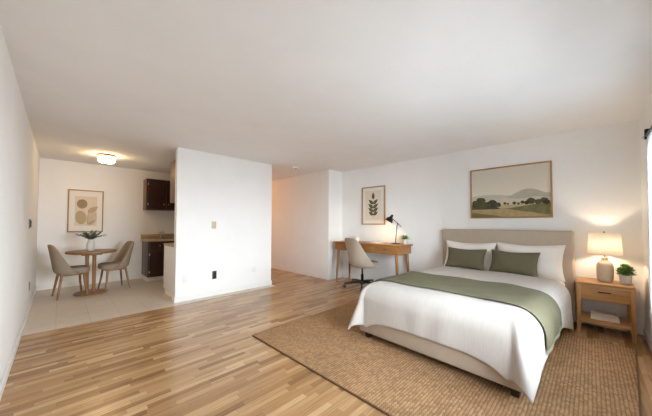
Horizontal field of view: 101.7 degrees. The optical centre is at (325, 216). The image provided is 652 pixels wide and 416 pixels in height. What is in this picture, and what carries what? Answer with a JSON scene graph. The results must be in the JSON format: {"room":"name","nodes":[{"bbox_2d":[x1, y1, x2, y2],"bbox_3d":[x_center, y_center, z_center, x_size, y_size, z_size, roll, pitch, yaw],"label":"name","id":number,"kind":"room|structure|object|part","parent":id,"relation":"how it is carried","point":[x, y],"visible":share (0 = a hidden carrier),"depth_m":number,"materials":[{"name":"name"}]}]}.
{"room":"studio apartment","nodes":[
{"label":"studio apartment","id":0,"kind":"room"},
{"bbox_2d":[0,25,39,382],"bbox_3d":[-2.632,0.070,2.158,7.811,2.440,0.100,-1,-2,45],"label":"wall","id":1,"kind":"structure","parent":0,"point":[19,156],"depth_m":2.31,"materials":[{"name":"white paint"}]},
{"bbox_2d":[0,286,36,399],"bbox_3d":[-2.595,1.249,2.167,7.611,0.085,0.013,-1,-2,45],"label":"baseboard","id":2,"kind":"structure","parent":1,"relation":"attached to","point":[11,359],"depth_m":2.44,"materials":[{"name":"white paint"}]},
{"bbox_2d":[36,158,174,285],"bbox_3d":[-4.193,0.169,6.054,0.100,2.440,3.225,-1,-2,45],"label":"wall","id":3,"kind":"structure","parent":0,"point":[125,219],"depth_m":5.48,"materials":[{"name":"white paint"}]},
{"bbox_2d":[67,189,103,231],"bbox_3d":[-4.824,-0.106,5.338,0.025,0.840,0.535,-1,-2,45],"label":"framed picture","id":4,"kind":"object","parent":3,"relation":"attached to","point":[85,207],"visible":0.99,"depth_m":5.33,"materials":[{"name":"beige paper"}]},
{"bbox_2d":[74,196,97,225],"bbox_3d":[-4.816,-0.106,5.343,0.004,0.588,0.349,-1,-2,45],"label":"print","id":5,"kind":"object","parent":4,"relation":"attached to","point":[85,207],"depth_m":5.34,"materials":[{"name":"beige paper"}]},
{"bbox_2d":[37,274,140,290],"bbox_3d":[-4.723,1.329,5.414,0.013,0.085,1.592,-1,-2,45],"label":"baseboard","id":6,"kind":"structure","parent":3,"relation":"attached to","point":[68,284],"depth_m":5.28,"materials":[{"name":"white paint"}]},
{"bbox_2d":[141,233,173,238],"bbox_3d":[-3.596,0.472,6.563,0.020,0.105,1.639,-1,-2,45],"label":"backsplash","id":7,"kind":"structure","parent":3,"relation":"attached to","point":[143,236],"depth_m":6.18,"materials":[{"name":"beige laminate"}]},
{"bbox_2d":[143,178,174,210],"bbox_3d":[-3.755,-0.482,6.167,0.385,0.680,0.754,-1,-2,45],"label":"upper cabinet","id":8,"kind":"object","parent":3,"relation":"attached to","point":[156,193],"visible":0.7,"depth_m":5.95,"materials":[{"name":"brown wood"}]},
{"bbox_3d":[-3.777,-0.488,5.937,0.020,0.640,0.349,-1,-2,45],"label":"door","id":9,"kind":"part","parent":8,"relation":"part of","materials":[{"name":"brown wood"}]},
{"bbox_3d":[-3.768,-0.488,5.928,0.008,0.640,0.349,-1,-2,45],"label":"panel moulding","id":10,"kind":"part","parent":8,"relation":"part of","materials":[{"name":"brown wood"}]},
{"bbox_3d":[-3.525,-0.480,6.190,0.020,0.640,0.349,-1,-2,45],"label":"door","id":11,"kind":"part","parent":8,"relation":"part of","materials":[{"name":"brown wood"}]},
{"bbox_3d":[-3.516,-0.481,6.181,0.008,0.640,0.349,-1,-2,45],"label":"panel moulding","id":12,"kind":"part","parent":8,"relation":"part of","materials":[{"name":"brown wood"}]},
{"bbox_2d":[173,147,271,302],"bbox_3d":[-1.764,0.143,4.809,0.113,2.440,1.764,-1,-2,45],"label":"wall","id":13,"kind":"structure","parent":0,"point":[235,194],"depth_m":4.65,"materials":[{"name":"white paint"}]},
{"bbox_2d":[170,159,175,202],"bbox_3d":[-2.100,-0.561,4.790,0.306,0.695,1.195,-1,-2,45],"label":"upper cabinet","id":14,"kind":"object","parent":13,"relation":"attached to","point":[172,169],"visible":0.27,"depth_m":4.37,"materials":[{"name":"brown wood"}]},
{"bbox_2d":[183,275,187,282],"bbox_3d":[-2.245,1.002,4.236,0.010,0.118,0.074,-1,-2,45],"label":"wall outlet","id":15,"kind":"object","parent":13,"relation":"attached to","point":[185,278],"visible":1,"depth_m":4.24,"materials":[{"name":"white plastic"}]},
{"bbox_2d":[212,271,216,278],"bbox_3d":[-1.919,1.007,4.564,0.010,0.135,0.074,-1,-2,45],"label":"outlet","id":16,"kind":"object","parent":13,"relation":"attached to","point":[214,273],"visible":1,"depth_m":4.56,"materials":[{"name":"black plastic"}]},
{"bbox_2d":[271,170,341,275],"bbox_3d":[-1.236,0.217,7.549,4.197,2.440,0.548,-1,-2,45],"label":"wall","id":17,"kind":"structure","parent":0,"point":[306,215],"depth_m":6.35,"materials":[{"name":"white paint"}]},
{"bbox_2d":[271,265,328,279],"bbox_3d":[-1.433,1.389,7.314,4.210,0.085,0.013,-1,-2,45],"label":"baseboard","id":18,"kind":"structure","parent":17,"relation":"attached to","point":[272,266],"depth_m":6.47,"materials":[{"name":"white paint"}]},
{"bbox_2d":[329,273,341,279],"bbox_3d":[0.213,1.358,5.993,0.013,0.085,0.435,-1,-2,45],"label":"baseboard","id":19,"kind":"structure","parent":17,"relation":"attached to","point":[339,275],"depth_m":5.96,"materials":[{"name":"white paint"}]},
{"bbox_2d":[0,0,651,180],"bbox_3d":[-1.246,-1.127,4.364,8.917,0.080,5.132,-1,-2,45],"label":"ceiling","id":20,"kind":"structure","parent":0,"point":[312,86],"depth_m":2.15,"materials":[{"name":"white paint"}]},
{"bbox_2d":[97,153,115,163],"bbox_3d":[-3.890,-1.006,4.708,0.254,0.160,0.254,-1,-2,45],"label":"ceiling light","id":21,"kind":"object","parent":20,"relation":"attached to","point":[103,158],"visible":1,"depth_m":4.63,"materials":[{"name":"white glass"}]},
{"bbox_2d":[0,268,651,415],"bbox_3d":[-1.253,1.382,4.298,8.917,0.060,5.132,-1,-2,45],"label":"floor","id":22,"kind":"structure","parent":0,"point":[199,358],"depth_m":2.48,"materials":[{"name":"brown wood"}]},
{"bbox_2d":[47,244,89,300],"bbox_3d":[-4.348,0.908,4.494,0.488,0.884,0.512,-1,-2,37],"label":"dining chair","id":23,"kind":"object","parent":22,"relation":"on","point":[60,267],"visible":1,"depth_m":4.31,"materials":[{"name":"beige fabric"}]},
{"bbox_3d":[-4.572,1.151,4.486,0.115,0.399,0.038,0,-2,-8],"label":"leg","id":24,"kind":"part","parent":23,"relation":"part of","materials":[{"name":"brown wood"}]},
{"bbox_3d":[-4.287,1.146,4.273,0.038,0.399,0.115,0,-2,-9],"label":"leg","id":25,"kind":"part","parent":23,"relation":"part of","materials":[{"name":"brown wood"}]},
{"bbox_3d":[-4.393,0.719,4.439,0.494,0.516,0.366,-1,-2,37],"label":"backrest","id":26,"kind":"part","parent":23,"relation":"part of","materials":[{"name":"beige fabric"}]},
{"bbox_3d":[-4.320,0.909,4.531,0.413,0.110,0.418,-1,-2,37],"label":"seat","id":27,"kind":"part","parent":23,"relation":"part of","materials":[{"name":"beige fabric"}]},
{"bbox_3d":[-4.386,1.158,4.740,0.037,0.398,0.110,1,-2,-23],"label":"leg","id":28,"kind":"part","parent":23,"relation":"part of","materials":[{"name":"brown wood"}]},
{"bbox_3d":[-4.096,1.153,4.523,0.110,0.398,0.037,0,-2,7],"label":"leg","id":29,"kind":"part","parent":23,"relation":"part of","materials":[{"name":"brown wood"}]},
{"bbox_2d":[65,249,116,296],"bbox_3d":[-4.149,0.980,4.698,0.692,0.748,0.692,-1,-2,45],"label":"dining table","id":30,"kind":"object","parent":22,"relation":"on","point":[86,253],"visible":0.98,"depth_m":4.66,"materials":[{"name":"brown wood"}]},
{"bbox_2d":[86,239,94,250],"bbox_3d":[-4.140,0.505,4.676,0.120,0.200,0.120,-1,-2,45],"label":"vase","id":31,"kind":"object","parent":30,"relation":"on","point":[90,245],"visible":1,"depth_m":4.64,"materials":[{"name":"white ceramic"}]},
{"bbox_3d":[-4.150,1.340,4.689,0.460,0.028,0.460,-1,-2,45],"label":"plate","id":32,"kind":"part","parent":30,"relation":"part of","materials":[{"name":"brown wood"}]},
{"bbox_2d":[97,241,133,290],"bbox_3d":[-3.991,0.924,5.048,0.488,0.884,0.512,-1,-2,37],"label":"dining chair","id":33,"kind":"object","parent":22,"relation":"on","point":[121,261],"visible":1,"depth_m":5.01,"materials":[{"name":"beige fabric"}]},
{"bbox_3d":[-4.245,1.166,5.005,0.110,0.398,0.037,0,-2,7],"label":"leg","id":34,"kind":"part","parent":33,"relation":"part of","materials":[{"name":"brown wood"}]},
{"bbox_3d":[-3.955,1.161,4.788,0.037,0.398,0.110,1,-2,-23],"label":"leg","id":35,"kind":"part","parent":33,"relation":"part of","materials":[{"name":"brown wood"}]},
{"bbox_3d":[-4.019,0.922,5.010,0.413,0.110,0.418,-1,-2,37],"label":"seat","id":36,"kind":"part","parent":33,"relation":"part of","materials":[{"name":"beige fabric"}]},
{"bbox_3d":[-4.053,1.172,5.256,0.038,0.399,0.115,0,-2,-9],"label":"leg","id":37,"kind":"part","parent":33,"relation":"part of","materials":[{"name":"brown wood"}]},
{"bbox_3d":[-3.946,0.738,5.113,0.494,0.516,0.366,-1,-2,37],"label":"backrest","id":38,"kind":"part","parent":33,"relation":"part of","materials":[{"name":"beige fabric"}]},
{"bbox_3d":[-3.769,1.168,5.043,0.115,0.399,0.038,0,-2,-8],"label":"leg","id":39,"kind":"part","parent":33,"relation":"part of","materials":[{"name":"brown wood"}]},
{"bbox_2d":[141,241,170,280],"bbox_3d":[-3.788,0.967,5.924,0.631,0.840,0.424,-1,-2,45],"label":"base cabinet","id":40,"kind":"object","parent":22,"relation":"on","point":[152,252],"visible":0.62,"depth_m":5.70,"materials":[{"name":"brown wood"}]},
{"bbox_3d":[-3.588,0.998,5.724,0.008,0.540,0.384,-1,-2,45],"label":"panel moulding","id":41,"kind":"part","parent":40,"relation":"part of","materials":[{"name":"brown wood"}]},
{"bbox_2d":[141,233,173,241],"bbox_3d":[-3.387,0.487,6.354,0.610,0.145,1.639,-1,-2,45],"label":"countertop","id":42,"kind":"structure","parent":40,"relation":"on","point":[144,237],"depth_m":6.06,"materials":[{"name":"beige laminate"}]},
{"bbox_3d":[-3.597,0.998,5.734,0.020,0.540,0.384,-1,-2,45],"label":"door","id":43,"kind":"part","parent":40,"relation":"part of","materials":[{"name":"brown wood"}]},
{"bbox_3d":[-3.596,0.635,5.743,0.020,0.135,0.384,-1,-2,45],"label":"drawer","id":44,"kind":"part","parent":40,"relation":"part of","materials":[{"name":"brown wood"}]},
{"bbox_2d":[163,245,173,296],"bbox_3d":[-2.442,0.939,4.720,0.741,0.840,0.614,-1,-2,45],"label":"base cabinet","id":45,"kind":"object","parent":22,"relation":"on","point":[168,251],"visible":0.29,"depth_m":4.52,"materials":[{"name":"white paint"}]},
{"bbox_2d":[164,243,173,246],"bbox_3d":[-2.090,0.511,5.081,0.736,0.038,1.613,-1,-2,45],"label":"countertop","id":46,"kind":"structure","parent":45,"relation":"on","point":[165,244],"depth_m":4.59,"materials":[{"name":"beige laminate"}]},
{"bbox_2d":[343,238,378,290],"bbox_3d":[0.699,0.901,5.239,0.754,0.962,0.718,1,-2,-25],"label":"office chair","id":47,"kind":"object","parent":22,"relation":"on","point":[358,258],"visible":0.98,"depth_m":5.00,"materials":[{"name":"fabric"}]},
{"bbox_3d":[0.520,1.281,5.175,0.327,0.061,0.052,0,-2,-8],"label":"arm","id":48,"kind":"part","parent":47,"relation":"part of","materials":[{"name":"black plastic"}]},
{"bbox_3d":[0.652,0.704,5.189,0.504,0.578,0.591,1,-2,-25],"label":"backrest","id":49,"kind":"part","parent":47,"relation":"part of","materials":[{"name":"fabric"}]},
{"bbox_3d":[0.757,0.918,5.233,0.520,0.087,0.484,1,-2,-25],"label":"seat","id":50,"kind":"part","parent":47,"relation":"part of","materials":[{"name":"fabric"}]},
{"bbox_2d":[333,241,412,281],"bbox_3d":[0.881,0.954,5.269,1.550,0.861,0.519,-1,-2,45],"label":"desk","id":51,"kind":"object","parent":22,"relation":"on","point":[384,248],"visible":0.73,"depth_m":4.89,"materials":[{"name":"brown wood"}]},
{"bbox_3d":[0.252,1.045,5.616,0.084,0.693,0.058,0,-2,-10],"label":"leg","id":52,"kind":"part","parent":51,"relation":"part of","materials":[{"name":"brown wood"}]},
{"bbox_3d":[0.372,0.626,5.455,0.455,0.118,0.020,-1,-2,45],"label":"drawer","id":53,"kind":"part","parent":51,"relation":"part of","materials":[{"name":"brown wood"}]},
{"bbox_3d":[0.718,0.617,5.112,0.500,0.118,0.020,-1,-2,45],"label":"drawer","id":54,"kind":"part","parent":51,"relation":"part of","materials":[{"name":"brown wood"}]},
{"bbox_3d":[1.063,0.609,4.768,0.455,0.118,0.020,-1,-2,45],"label":"drawer","id":55,"kind":"part","parent":51,"relation":"part of","materials":[{"name":"brown wood"}]},
{"bbox_2d":[386,215,400,243],"bbox_3d":[1.262,0.239,4.977,0.294,0.554,0.170,0,-2,17],"label":"desk lamp","id":56,"kind":"object","parent":51,"relation":"on","point":[390,219],"visible":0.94,"depth_m":4.95,"materials":[{"name":"black metal"}]},
{"bbox_3d":[1.234,1.022,4.639,0.058,0.693,0.084,0,-2,10],"label":"leg","id":57,"kind":"part","parent":51,"relation":"part of","materials":[{"name":"brown wood"}]},
{"bbox_2d":[398,235,411,243],"bbox_3d":[1.463,0.422,4.930,0.262,0.186,0.231,-1,-2,45],"label":"potted plant","id":58,"kind":"object","parent":51,"relation":"on","point":[404,238],"visible":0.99,"depth_m":4.89,"materials":[{"name":"green plant"}]},
{"bbox_3d":[1.514,1.030,4.920,0.084,0.693,0.058,0,-2,-10],"label":"leg","id":59,"kind":"part","parent":51,"relation":"part of","materials":[{"name":"brown wood"}]},
{"bbox_2d":[252,300,641,415],"bbox_3d":[1.123,1.312,2.768,2.965,0.012,2.518,-1,-2,45],"label":"rug","id":60,"kind":"object","parent":22,"relation":"on","point":[581,376],"visible":0.63,"depth_m":2.15,"materials":[{"name":"wicker"}]},
{"bbox_2d":[360,229,575,397],"bbox_3d":[1.722,0.746,3.152,2.310,1.142,1.630,2,-2,-42],"label":"bed","id":61,"kind":"object","parent":60,"relation":"on","point":[448,355],"visible":0.34,"depth_m":3.27,"materials":[{"name":"beige fabric"}]},
{"bbox_2d":[348,266,573,403],"bbox_3d":[1.531,1.012,2.972,2.059,0.585,1.655,2,-2,-42],"label":"duvet","id":62,"kind":"object","parent":61,"relation":"on","point":[506,337],"visible":0.68,"depth_m":2.21,"materials":[{"name":"white fabric"}]},
{"bbox_2d":[445,247,486,270],"bbox_3d":[2.058,0.620,3.928,0.184,0.296,0.547,2,-2,-42],"label":"cushion","id":63,"kind":"object","parent":62,"relation":"on","point":[464,258],"visible":1,"depth_m":3.86,"materials":[{"name":"green fabric"}]},
{"bbox_2d":[374,271,561,354],"bbox_3d":[1.333,0.862,2.795,0.762,0.337,1.666,2,-2,-42],"label":"throw blanket","id":64,"kind":"object","parent":62,"relation":"on","point":[540,304],"visible":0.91,"depth_m":2.44,"materials":[{"name":"green fabric"}]},
{"bbox_2d":[489,249,539,276],"bbox_3d":[2.454,0.607,3.480,0.184,0.301,0.547,1,-2,-40],"label":"cushion","id":65,"kind":"object","parent":62,"relation":"on","point":[502,261],"visible":0.97,"depth_m":3.41,"materials":[{"name":"green fabric"}]},
{"bbox_3d":[2.538,0.758,3.896,0.100,1.122,1.630,2,-2,-42],"label":"headboard","id":66,"kind":"part","parent":61,"relation":"part of","materials":[{"name":"beige fabric"}]},
{"bbox_3d":[1.359,1.245,1.902,0.059,0.075,0.059,2,-2,-42],"label":"leg","id":67,"kind":"part","parent":61,"relation":"part of","materials":[{"name":"black wood"}]},
{"bbox_3d":[1.705,0.883,3.133,2.145,0.194,1.482,2,-2,-42],"label":"mattress","id":68,"kind":"object","parent":61,"relation":"on","visible":0},
{"bbox_2d":[444,240,496,270],"bbox_3d":[2.182,0.598,4.061,0.221,0.429,0.729,1,-2,-41],"label":"pillow","id":69,"kind":"object","parent":68,"relation":"on","point":[471,246],"visible":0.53,"depth_m":3.94,"materials":[{"name":"beige fabric"}]},
{"bbox_2d":[497,242,565,281],"bbox_3d":[2.677,0.580,3.518,0.219,0.439,0.750,1,-2,-40],"label":"pillow","id":70,"kind":"object","parent":68,"relation":"on","point":[549,265],"visible":0.57,"depth_m":3.33,"materials":[{"name":"beige fabric"}]},
{"bbox_2d":[576,276,636,343],"bbox_3d":[3.187,1.041,3.043,0.455,0.580,0.418,-1,-2,45],"label":"nightstand","id":71,"kind":"object","parent":22,"relation":"on","point":[615,292],"visible":0.96,"depth_m":2.93,"materials":[{"name":"brown wood"}]},
{"bbox_3d":[2.918,1.052,3.066,0.036,0.558,0.036,-1,-2,45],"label":"leg","id":72,"kind":"part","parent":71,"relation":"part of","materials":[{"name":"brown wood"}]},
{"bbox_2d":[587,231,622,282],"bbox_3d":[3.216,0.461,3.065,0.283,0.580,0.283,-1,-2,45],"label":"table lamp","id":73,"kind":"object","parent":71,"relation":"on","point":[604,243],"visible":1,"depth_m":3.00,"materials":[{"name":"linen"},{"name":"ceramic"}]},
{"bbox_3d":[3.217,0.312,3.069,0.283,0.248,0.283,-1,-2,45],"label":"lamp shade","id":74,"kind":"part","parent":73,"relation":"part of","materials":[{"name":"white fabric"}]},
{"bbox_2d":[591,315,619,323],"bbox_3d":[3.169,1.153,3.021,0.225,0.034,0.160,-1,-2,45],"label":"book","id":75,"kind":"object","parent":71,"relation":"on","point":[592,317],"visible":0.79,"depth_m":2.96,"materials":[{"name":"paper"}]},
{"bbox_2d":[591,310,618,319],"bbox_3d":[3.170,1.121,3.029,0.210,0.030,0.150,-1,-2,42],"label":"book","id":76,"kind":"object","parent":75,"relation":"on","point":[593,312],"visible":1,"depth_m":2.99,"materials":[{"name":"paper"}]},
{"bbox_3d":[3.065,0.850,2.925,0.383,0.151,0.018,-1,-2,45],"label":"drawer","id":77,"kind":"part","parent":71,"relation":"part of","materials":[{"name":"brown wood"}]},
{"bbox_2d":[581,311,630,330],"bbox_3d":[3.195,1.188,3.047,0.431,0.035,0.375,-1,-2,45],"label":"shelf","id":78,"kind":"object","parent":71,"relation":"attached to","point":[625,323],"depth_m":2.95,"materials":[{"name":"brown wood"}]},
{"bbox_2d":[615,264,638,284],"bbox_3d":[3.312,0.634,2.931,0.195,0.228,0.180,-1,-2,45],"label":"potted plant","id":79,"kind":"object","parent":71,"relation":"on","point":[625,273],"visible":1,"depth_m":2.90,"materials":[{"name":"green plant"}]},
{"bbox_3d":[3.305,0.698,2.928,0.098,0.100,0.098,-1,-2,45],"label":"pot","id":80,"kind":"part","parent":79,"relation":"part of","materials":[{"name":"white ceramic"}]},
{"bbox_3d":[3.469,1.052,3.032,0.036,0.558,0.036,-1,-2,45],"label":"leg","id":81,"kind":"part","parent":71,"relation":"part of","materials":[{"name":"brown wood"}]},
{"bbox_3d":[3.212,1.045,2.774,0.036,0.558,0.036,-1,-2,45],"label":"leg","id":82,"kind":"part","parent":71,"relation":"part of","materials":[{"name":"brown wood"}]},
{"bbox_2d":[342,120,644,326],"bbox_3d":[2.048,0.148,4.600,4.620,2.440,0.100,-1,-2,45],"label":"wall","id":83,"kind":"structure","parent":0,"point":[596,171],"depth_m":3.75,"materials":[{"name":"white paint"}]},
{"bbox_2d":[362,185,385,224],"bbox_3d":[0.991,-0.226,5.572,0.580,0.800,0.028,-1,-2,45],"label":"framed picture","id":84,"kind":"object","parent":83,"relation":"attached to","point":[373,198],"visible":1,"depth_m":5.56,"materials":[{"name":"beige paper"}]},
{"bbox_2d":[365,190,381,220],"bbox_3d":[0.991,-0.226,5.572,0.406,0.624,0.004,-1,-2,45],"label":"print","id":85,"kind":"object","parent":84,"relation":"attached to","point":[373,198],"depth_m":5.57,"materials":[{"name":"beige paper"}]},
{"bbox_2d":[342,273,644,334],"bbox_3d":[1.974,1.325,4.559,4.507,0.085,0.013,-1,-2,45],"label":"baseboard","id":86,"kind":"structure","parent":83,"relation":"attached to","point":[640,330],"depth_m":3.23,"materials":[{"name":"white paint"}]},
{"bbox_2d":[470,160,552,217],"bbox_3d":[2.671,-0.358,3.901,1.000,0.765,0.032,-1,-2,45],"label":"framed picture","id":87,"kind":"object","parent":83,"relation":"attached to","point":[520,190],"visible":1,"depth_m":3.85,"materials":[{"name":"brown wood"}]},
{"bbox_2d":[639,93,651,339],"bbox_3d":[1.841,0.057,1.188,0.100,2.440,5.032,-1,-2,45],"label":"wall","id":88,"kind":"structure","parent":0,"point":[645,121],"depth_m":2.81,"materials":[{"name":"white paint"}]},
{"bbox_2d":[642,125,651,139],"bbox_3d":[1.776,-0.731,1.274,0.086,0.110,2.830,-1,-2,45],"label":"curtain rod","id":89,"kind":"object","parent":88,"relation":"attached to","point":[646,131],"visible":0.66,"depth_m":2.23,"materials":[{"name":"black metal"}]},
{"bbox_3d":[1.763,-0.706,1.286,0.028,0.027,2.740,-1,-2,45],"label":"rod","id":90,"kind":"part","parent":89,"relation":"part of","materials":[{"name":"black metal"}]},
{"bbox_2d":[646,131,651,319],"bbox_3d":[2.405,0.083,1.915,0.026,1.510,0.950,-1,-2,45],"label":"sheer curtain","id":91,"kind":"object","parent":89,"relation":"hanging from","point":[649,138],"visible":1,"depth_m":2.17,"materials":[{"name":"white fabric"}]},
{"bbox_2d":[644,328,651,350],"bbox_3d":[1.833,1.236,1.232,0.013,0.085,4.906,-1,-2,45],"label":"baseboard","id":92,"kind":"structure","parent":88,"relation":"attached to","point":[648,339],"depth_m":2.74,"materials":[{"name":"white paint"}]}
]}

